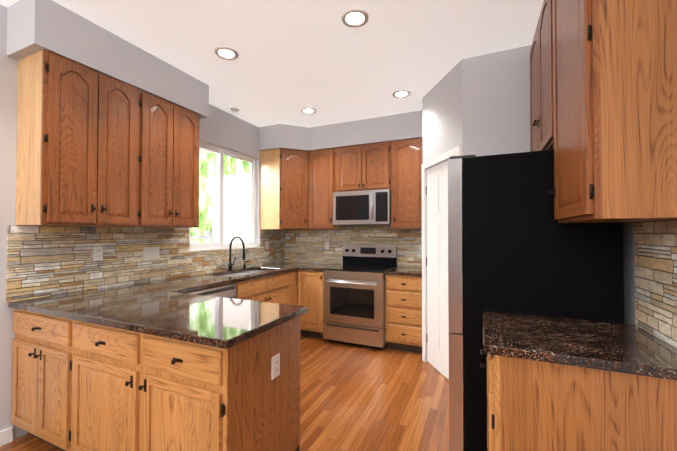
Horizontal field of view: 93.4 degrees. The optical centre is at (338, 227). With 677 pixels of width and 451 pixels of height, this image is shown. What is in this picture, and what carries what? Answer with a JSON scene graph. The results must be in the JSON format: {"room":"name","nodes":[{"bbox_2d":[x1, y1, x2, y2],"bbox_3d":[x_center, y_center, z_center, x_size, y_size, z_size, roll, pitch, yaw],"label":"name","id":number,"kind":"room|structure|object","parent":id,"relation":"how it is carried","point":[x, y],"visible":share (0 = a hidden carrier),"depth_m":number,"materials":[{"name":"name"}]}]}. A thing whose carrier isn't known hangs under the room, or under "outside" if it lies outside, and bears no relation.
{"room":"kitchen","nodes":[
{"label":"kitchen","id":0,"kind":"room"},
{"bbox_2d":[0,4,273,439],"bbox_3d":[-1.546,-0.001,3.605,0.150,2.820,3.400,0,-1,24],"label":"wall","id":1,"kind":"structure","parent":0,"point":[222,128],"depth_m":2.08,"materials":[{"name":"grey paint"}]},
{"bbox_2d":[15,49,199,227],"bbox_3d":[-1.714,-0.559,2.585,0.376,1.095,1.205,0,-1,24],"label":"upper cabinet","id":2,"kind":"object","parent":1,"relation":"attached to","point":[96,148],"visible":1,"depth_m":2.25,"materials":[{"name":"brown wood"}]},
{"bbox_2d":[6,225,284,301],"bbox_3d":[-1.488,0.251,3.521,0.020,0.494,3.200,0,-1,24],"label":"backsplash","id":3,"kind":"structure","parent":1,"relation":"attached to","point":[42,261],"depth_m":2.58,"materials":[{"name":"stone"}]},
{"bbox_2d":[93,246,102,260],"bbox_3d":[-1.910,0.203,2.538,0.008,0.115,0.070,0,-1,24],"label":"electrical outlet plate","id":4,"kind":"object","parent":3,"relation":"attached to","point":[97,250],"depth_m":2.53,"materials":[{"name":"white plastic"}]},
{"bbox_2d":[143,247,159,259],"bbox_3d":[-1.726,0.235,2.948,0.011,0.115,0.162,0,-1,24],"label":"electrical outlet plate","id":5,"kind":"object","parent":3,"relation":"attached to","point":[150,253],"depth_m":2.95,"materials":[{"name":"white plastic"}]},
{"bbox_2d":[189,140,258,250],"bbox_3d":[-1.391,-0.361,3.908,0.110,1.230,1.170,0,-1,24],"label":"window","id":6,"kind":"structure","parent":1,"relation":"in","point":[220,152],"depth_m":3.85,"materials":[{"name":"white plastic"}]},
{"bbox_2d":[190,231,212,242],"bbox_3d":[-4.220,0.736,5.332,0.090,1.400,5.500,0,-1,24],"label":"fence","id":7,"kind":"object","parent":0,"point":[207,237],"visible":0.12,"depth_m":7.65,"materials":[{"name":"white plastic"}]},
{"bbox_2d":[0,335,448,450],"bbox_3d":[-2.353,1.401,1.452,7.210,0.050,7.950,0,-1,24],"label":"floor","id":8,"kind":"structure","parent":0,"point":[356,398],"depth_m":2.55,"materials":[{"name":"brown wood"}]},
{"bbox_2d":[11,309,66,450],"bbox_3d":[-1.701,0.950,2.219,0.677,0.876,0.620,0,-1,24],"label":"base cabinet","id":9,"kind":"object","parent":8,"relation":"on","point":[39,344],"depth_m":1.93,"materials":[{"name":"brown wood"}]},
{"bbox_2d":[56,290,307,348],"bbox_3d":[-0.869,0.490,1.864,1.193,0.035,0.675,0,-1,24],"label":"countertop","id":10,"kind":"structure","parent":9,"relation":"on","point":[171,308],"depth_m":1.74,"materials":[{"name":"brown stone"}]},
{"bbox_2d":[67,319,138,450],"bbox_3d":[-1.122,0.946,1.961,0.590,0.876,0.620,0,-1,24],"label":"base cabinet","id":11,"kind":"object","parent":8,"relation":"on","point":[76,385],"depth_m":1.68,"materials":[{"name":"brown wood"}]},
{"bbox_2d":[186,283,236,298],"bbox_3d":[-1.363,0.964,2.942,0.650,0.871,0.593,0,-1,24],"label":"dishwasher","id":12,"kind":"object","parent":8,"relation":"on","point":[227,291],"visible":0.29,"depth_m":2.92,"materials":[{"name":"grey metal"}]},
{"bbox_2d":[135,315,300,450],"bbox_3d":[-0.603,0.943,1.730,0.546,0.876,0.620,0,-1,24],"label":"base cabinet","id":13,"kind":"object","parent":8,"relation":"on","point":[193,396],"depth_m":1.49,"materials":[{"name":"brown wood"}]},
{"bbox_2d":[271,353,279,379],"bbox_3d":[-0.327,0.724,1.671,0.008,0.115,0.070,0,-1,24],"label":"electrical outlet plate","id":14,"kind":"object","parent":13,"relation":"attached to","point":[275,360],"depth_m":1.66,"materials":[{"name":"white plastic"}]},
{"bbox_2d":[244,270,296,304],"bbox_3d":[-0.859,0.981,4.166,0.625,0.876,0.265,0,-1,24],"label":"base cabinet","id":15,"kind":"object","parent":8,"relation":"on","point":[280,288],"depth_m":3.68,"materials":[{"name":"brown wood"}]},
{"bbox_2d":[8,262,307,315],"bbox_3d":[-1.193,0.513,3.375,0.630,0.035,3.172,0,-1,24],"label":"countertop","id":16,"kind":"structure","parent":15,"relation":"on","point":[48,305],"depth_m":2.59,"materials":[{"name":"brown stone"}]},
{"bbox_2d":[227,236,244,270],"bbox_3d":[-1.184,0.298,3.762,0.253,0.407,0.114,0,-1,24],"label":"faucet","id":17,"kind":"object","parent":16,"relation":"on","point":[230,264],"visible":1,"depth_m":3.75,"materials":[{"name":"black"}]},
{"bbox_2d":[221,270,266,276],"bbox_3d":[-1.070,0.635,3.679,0.414,0.200,0.864,0,-1,24],"label":"sink basin","id":18,"kind":"object","parent":16,"relation":"in","point":[242,273],"visible":0.04,"depth_m":3.92,"materials":[{"name":"silver metal"}]},
{"bbox_2d":[297,270,324,337],"bbox_3d":[-0.514,0.985,4.461,1.016,0.875,0.658,0,-1,24],"label":"base cabinet","id":19,"kind":"object","parent":8,"relation":"on","point":[309,289],"visible":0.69,"depth_m":4.07,"materials":[{"name":"brown wood"}]},
{"bbox_2d":[300,263,340,270],"bbox_3d":[-0.216,0.528,4.338,0.370,0.035,0.618,0,-1,24],"label":"countertop","id":20,"kind":"structure","parent":19,"relation":"on","point":[311,266],"depth_m":4.22,"materials":[{"name":"brown stone"}]},
{"bbox_2d":[323,244,396,349],"bbox_3d":[0.281,0.821,4.055,0.758,1.190,0.745,0,-1,24],"label":"range","id":21,"kind":"object","parent":8,"relation":"on","point":[354,298],"visible":0.9,"depth_m":3.80,"materials":[{"name":"silver metal"}]},
{"bbox_2d":[385,275,421,352],"bbox_3d":[0.854,0.976,3.852,0.442,0.875,0.658,0,-1,24],"label":"base cabinet","id":22,"kind":"object","parent":8,"relation":"on","point":[403,313],"visible":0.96,"depth_m":3.59,"materials":[{"name":"brown wood"}]},
{"bbox_2d":[384,266,421,276],"bbox_3d":[0.855,0.521,3.862,0.444,0.035,0.618,0,-1,24],"label":"countertop","id":23,"kind":"structure","parent":22,"relation":"on","point":[408,271],"depth_m":3.67,"materials":[{"name":"brown stone"}]},
{"bbox_2d":[448,150,623,450],"bbox_3d":[1.202,0.480,2.118,0.825,1.812,0.823,0,-1,24],"label":"refrigerator","id":24,"kind":"object","parent":8,"relation":"on","point":[515,246],"visible":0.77,"depth_m":1.79,"materials":[{"name":"black metal"}]},
{"bbox_2d":[480,349,676,450],"bbox_3d":[1.013,0.938,1.405,0.708,0.875,0.590,0,-1,24],"label":"base cabinet","id":25,"kind":"object","parent":8,"relation":"on","point":[532,405],"visible":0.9,"depth_m":1.16,"materials":[{"name":"brown wood"}]},
{"bbox_2d":[482,311,676,379],"bbox_3d":[1.009,0.483,1.409,0.678,0.035,0.612,0,-1,24],"label":"countertop","id":26,"kind":"structure","parent":25,"relation":"on","point":[634,349],"depth_m":1.27,"materials":[{"name":"brown stone"}]},
{"bbox_2d":[212,173,249,242],"bbox_3d":[-1.692,0.062,7.638,3.400,2.820,0.150,0,-1,24],"label":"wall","id":27,"kind":"structure","parent":0,"point":[236,204],"depth_m":7.96,"materials":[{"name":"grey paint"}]},
{"bbox_2d":[0,0,543,153],"bbox_3d":[-2.353,-1.469,1.496,7.210,0.050,7.950,0,-1,24],"label":"ceiling","id":28,"kind":"structure","parent":0,"point":[290,62],"depth_m":2.47,"materials":[{"name":"white paint"}]},
{"bbox_2d":[7,0,208,118],"bbox_3d":[-1.721,-1.267,2.622,0.345,0.318,1.355,0,-1,24],"label":"soffit","id":29,"kind":"structure","parent":28,"relation":"attached to","point":[34,26],"depth_m":2.24,"materials":[{"name":"grey paint"}]},
{"bbox_2d":[214,46,238,59],"bbox_3d":[-0.914,-1.420,2.601,0.188,0.009,0.188,0,-1,15],"label":"recessed light","id":30,"kind":"object","parent":28,"relation":"in","point":[226,53],"depth_m":2.59,"materials":[{"name":"white"}]},
{"bbox_2d":[230,107,238,111],"bbox_3d":[-1.221,-1.396,3.755,0.098,0.024,0.098,0,-1,12],"label":"smoke detector","id":31,"kind":"object","parent":28,"relation":"in","point":[234,109],"depth_m":3.73,"materials":[{"name":"white plastic"}]},
{"bbox_2d":[301,107,315,113],"bbox_3d":[-0.359,-1.402,3.820,0.188,0.009,0.188,0,-1,15],"label":"recessed light","id":32,"kind":"object","parent":28,"relation":"in","point":[307,110],"depth_m":3.81,"materials":[{"name":"white"}]},
{"bbox_2d":[259,110,422,150],"bbox_3d":[0.044,-1.242,4.263,2.235,0.318,0.640,0,-1,24],"label":"soffit","id":33,"kind":"structure","parent":28,"relation":"attached to","point":[402,126],"depth_m":4.22,"materials":[{"name":"grey paint"}]},
{"bbox_2d":[341,8,368,27],"bbox_3d":[0.112,-1.427,2.177,0.188,0.009,0.188,0,-1,15],"label":"recessed light","id":34,"kind":"object","parent":28,"relation":"in","point":[354,18],"depth_m":2.17,"materials":[{"name":"white"}]},
{"bbox_2d":[392,90,410,97],"bbox_3d":[0.665,-1.409,3.365,0.188,0.009,0.188,0,-1,15],"label":"recessed light","id":35,"kind":"object","parent":28,"relation":"in","point":[401,93],"depth_m":3.36,"materials":[{"name":"white"}]},
{"bbox_2d":[422,60,462,361],"bbox_3d":[1.025,-0.009,3.064,0.100,2.820,0.783,0,-1,-10],"label":"wall","id":36,"kind":"structure","parent":0,"point":[442,115],"depth_m":3.02,"materials":[{"name":"grey paint"}]},
{"bbox_2d":[421,145,460,379],"bbox_3d":[0.988,0.353,3.057,0.063,2.095,0.753,0,-1,-10],"label":"door","id":37,"kind":"structure","parent":36,"relation":"attached to","point":[435,338],"depth_m":3.14,"materials":[{"name":"white wood"}]},
{"bbox_2d":[462,45,530,155],"bbox_3d":[1.446,-0.017,2.544,0.841,2.820,0.100,0,-1,24],"label":"wall","id":38,"kind":"structure","parent":0,"point":[495,103],"depth_m":2.58,"materials":[{"name":"grey paint"}]},
{"bbox_2d":[623,222,676,348],"bbox_3d":[0.587,-0.066,-0.602,0.150,2.820,6.548,0,-1,24],"label":"wall","id":39,"kind":"structure","parent":0,"point":[629,271],"depth_m":1.66,"materials":[{"name":"grey paint"}]},
{"bbox_2d":[530,0,553,151],"bbox_3d":[1.460,-0.935,2.031,0.383,0.920,0.844,0,-1,24],"label":"upper cabinet","id":40,"kind":"object","parent":39,"relation":"attached to","point":[541,101],"visible":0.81,"depth_m":1.98,"materials":[{"name":"brown wood"}]},
{"bbox_2d":[548,0,676,222],"bbox_3d":[1.165,-0.718,1.366,0.383,1.375,0.595,0,-1,24],"label":"upper cabinet","id":41,"kind":"object","parent":39,"relation":"attached to","point":[615,103],"visible":1,"depth_m":1.12,"materials":[{"name":"brown wood"}]},
{"bbox_2d":[634,220,676,347],"bbox_3d":[1.330,0.216,1.272,0.020,0.494,0.615,0,-1,24],"label":"backsplash","id":42,"kind":"structure","parent":39,"relation":"attached to","point":[655,243],"depth_m":1.36,"materials":[{"name":"stone"}]},
{"bbox_3d":[0.205,0.015,4.604,2.535,2.820,0.150,0,-1,24],"label":"wall","id":43,"kind":"structure","parent":0,"visible":0},
{"bbox_2d":[260,148,318,229],"bbox_3d":[-0.689,-0.528,4.591,0.614,1.095,0.610,0,-1,24],"label":"upper cabinet","id":44,"kind":"object","parent":43,"relation":"attached to","point":[284,189],"visible":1,"depth_m":4.37,"materials":[{"name":"brown wood"}]},
{"bbox_2d":[309,148,343,228],"bbox_3d":[-0.170,-0.529,4.507,0.406,1.095,0.342,0,-1,24],"label":"upper cabinet","id":45,"kind":"object","parent":43,"relation":"attached to","point":[323,162],"depth_m":4.35,"materials":[{"name":"brown wood"}]},
{"bbox_2d":[285,225,421,266],"bbox_3d":[0.179,0.239,4.519,2.215,0.549,0.020,0,-1,24],"label":"backsplash","id":46,"kind":"structure","parent":43,"relation":"attached to","point":[307,246],"depth_m":4.55,"materials":[{"name":"stone"}]},
{"bbox_2d":[337,141,392,191],"bbox_3d":[0.366,-0.780,4.272,0.760,0.600,0.342,0,-1,24],"label":"upper cabinet","id":47,"kind":"object","parent":43,"relation":"attached to","point":[363,167],"depth_m":4.10,"materials":[{"name":"brown wood"}]},
{"bbox_2d":[333,189,390,225],"bbox_3d":[0.344,-0.257,4.215,0.756,0.438,0.447,0,-1,24],"label":"over-the-range microwave","id":48,"kind":"object","parent":47,"relation":"attached to","point":[364,207],"visible":0.96,"depth_m":4.04,"materials":[{"name":"grey metal"}]},
{"bbox_2d":[391,137,422,228],"bbox_3d":[0.919,-0.536,4.022,0.442,1.095,0.342,0,-1,24],"label":"upper cabinet","id":49,"kind":"object","parent":43,"relation":"attached to","point":[394,167],"depth_m":3.87,"materials":[{"name":"brown wood"}]},
{"label":"outside","id":50,"kind":"structure","parent":0,"visible":0},
{"bbox_2d":[190,152,249,242],"bbox_3d":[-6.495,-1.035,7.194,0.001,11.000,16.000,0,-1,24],"label":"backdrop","id":51,"kind":"structure","parent":50,"point":[207,166],"depth_m":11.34,"materials":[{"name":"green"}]},
{"bbox_3d":[-4.318,-0.037,1.237,3.288,2.820,3.182,0,-1,24],"label":"wall","id":52,"kind":"structure","parent":0,"visible":0},
{"bbox_2d":[0,427,12,445],"bbox_3d":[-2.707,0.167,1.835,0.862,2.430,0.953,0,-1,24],"label":"baseboard","id":53,"kind":"structure","parent":52,"relation":"attached to","point":[6,436],"depth_m":2.05,"materials":[{"name":"white wood"}]}
]}

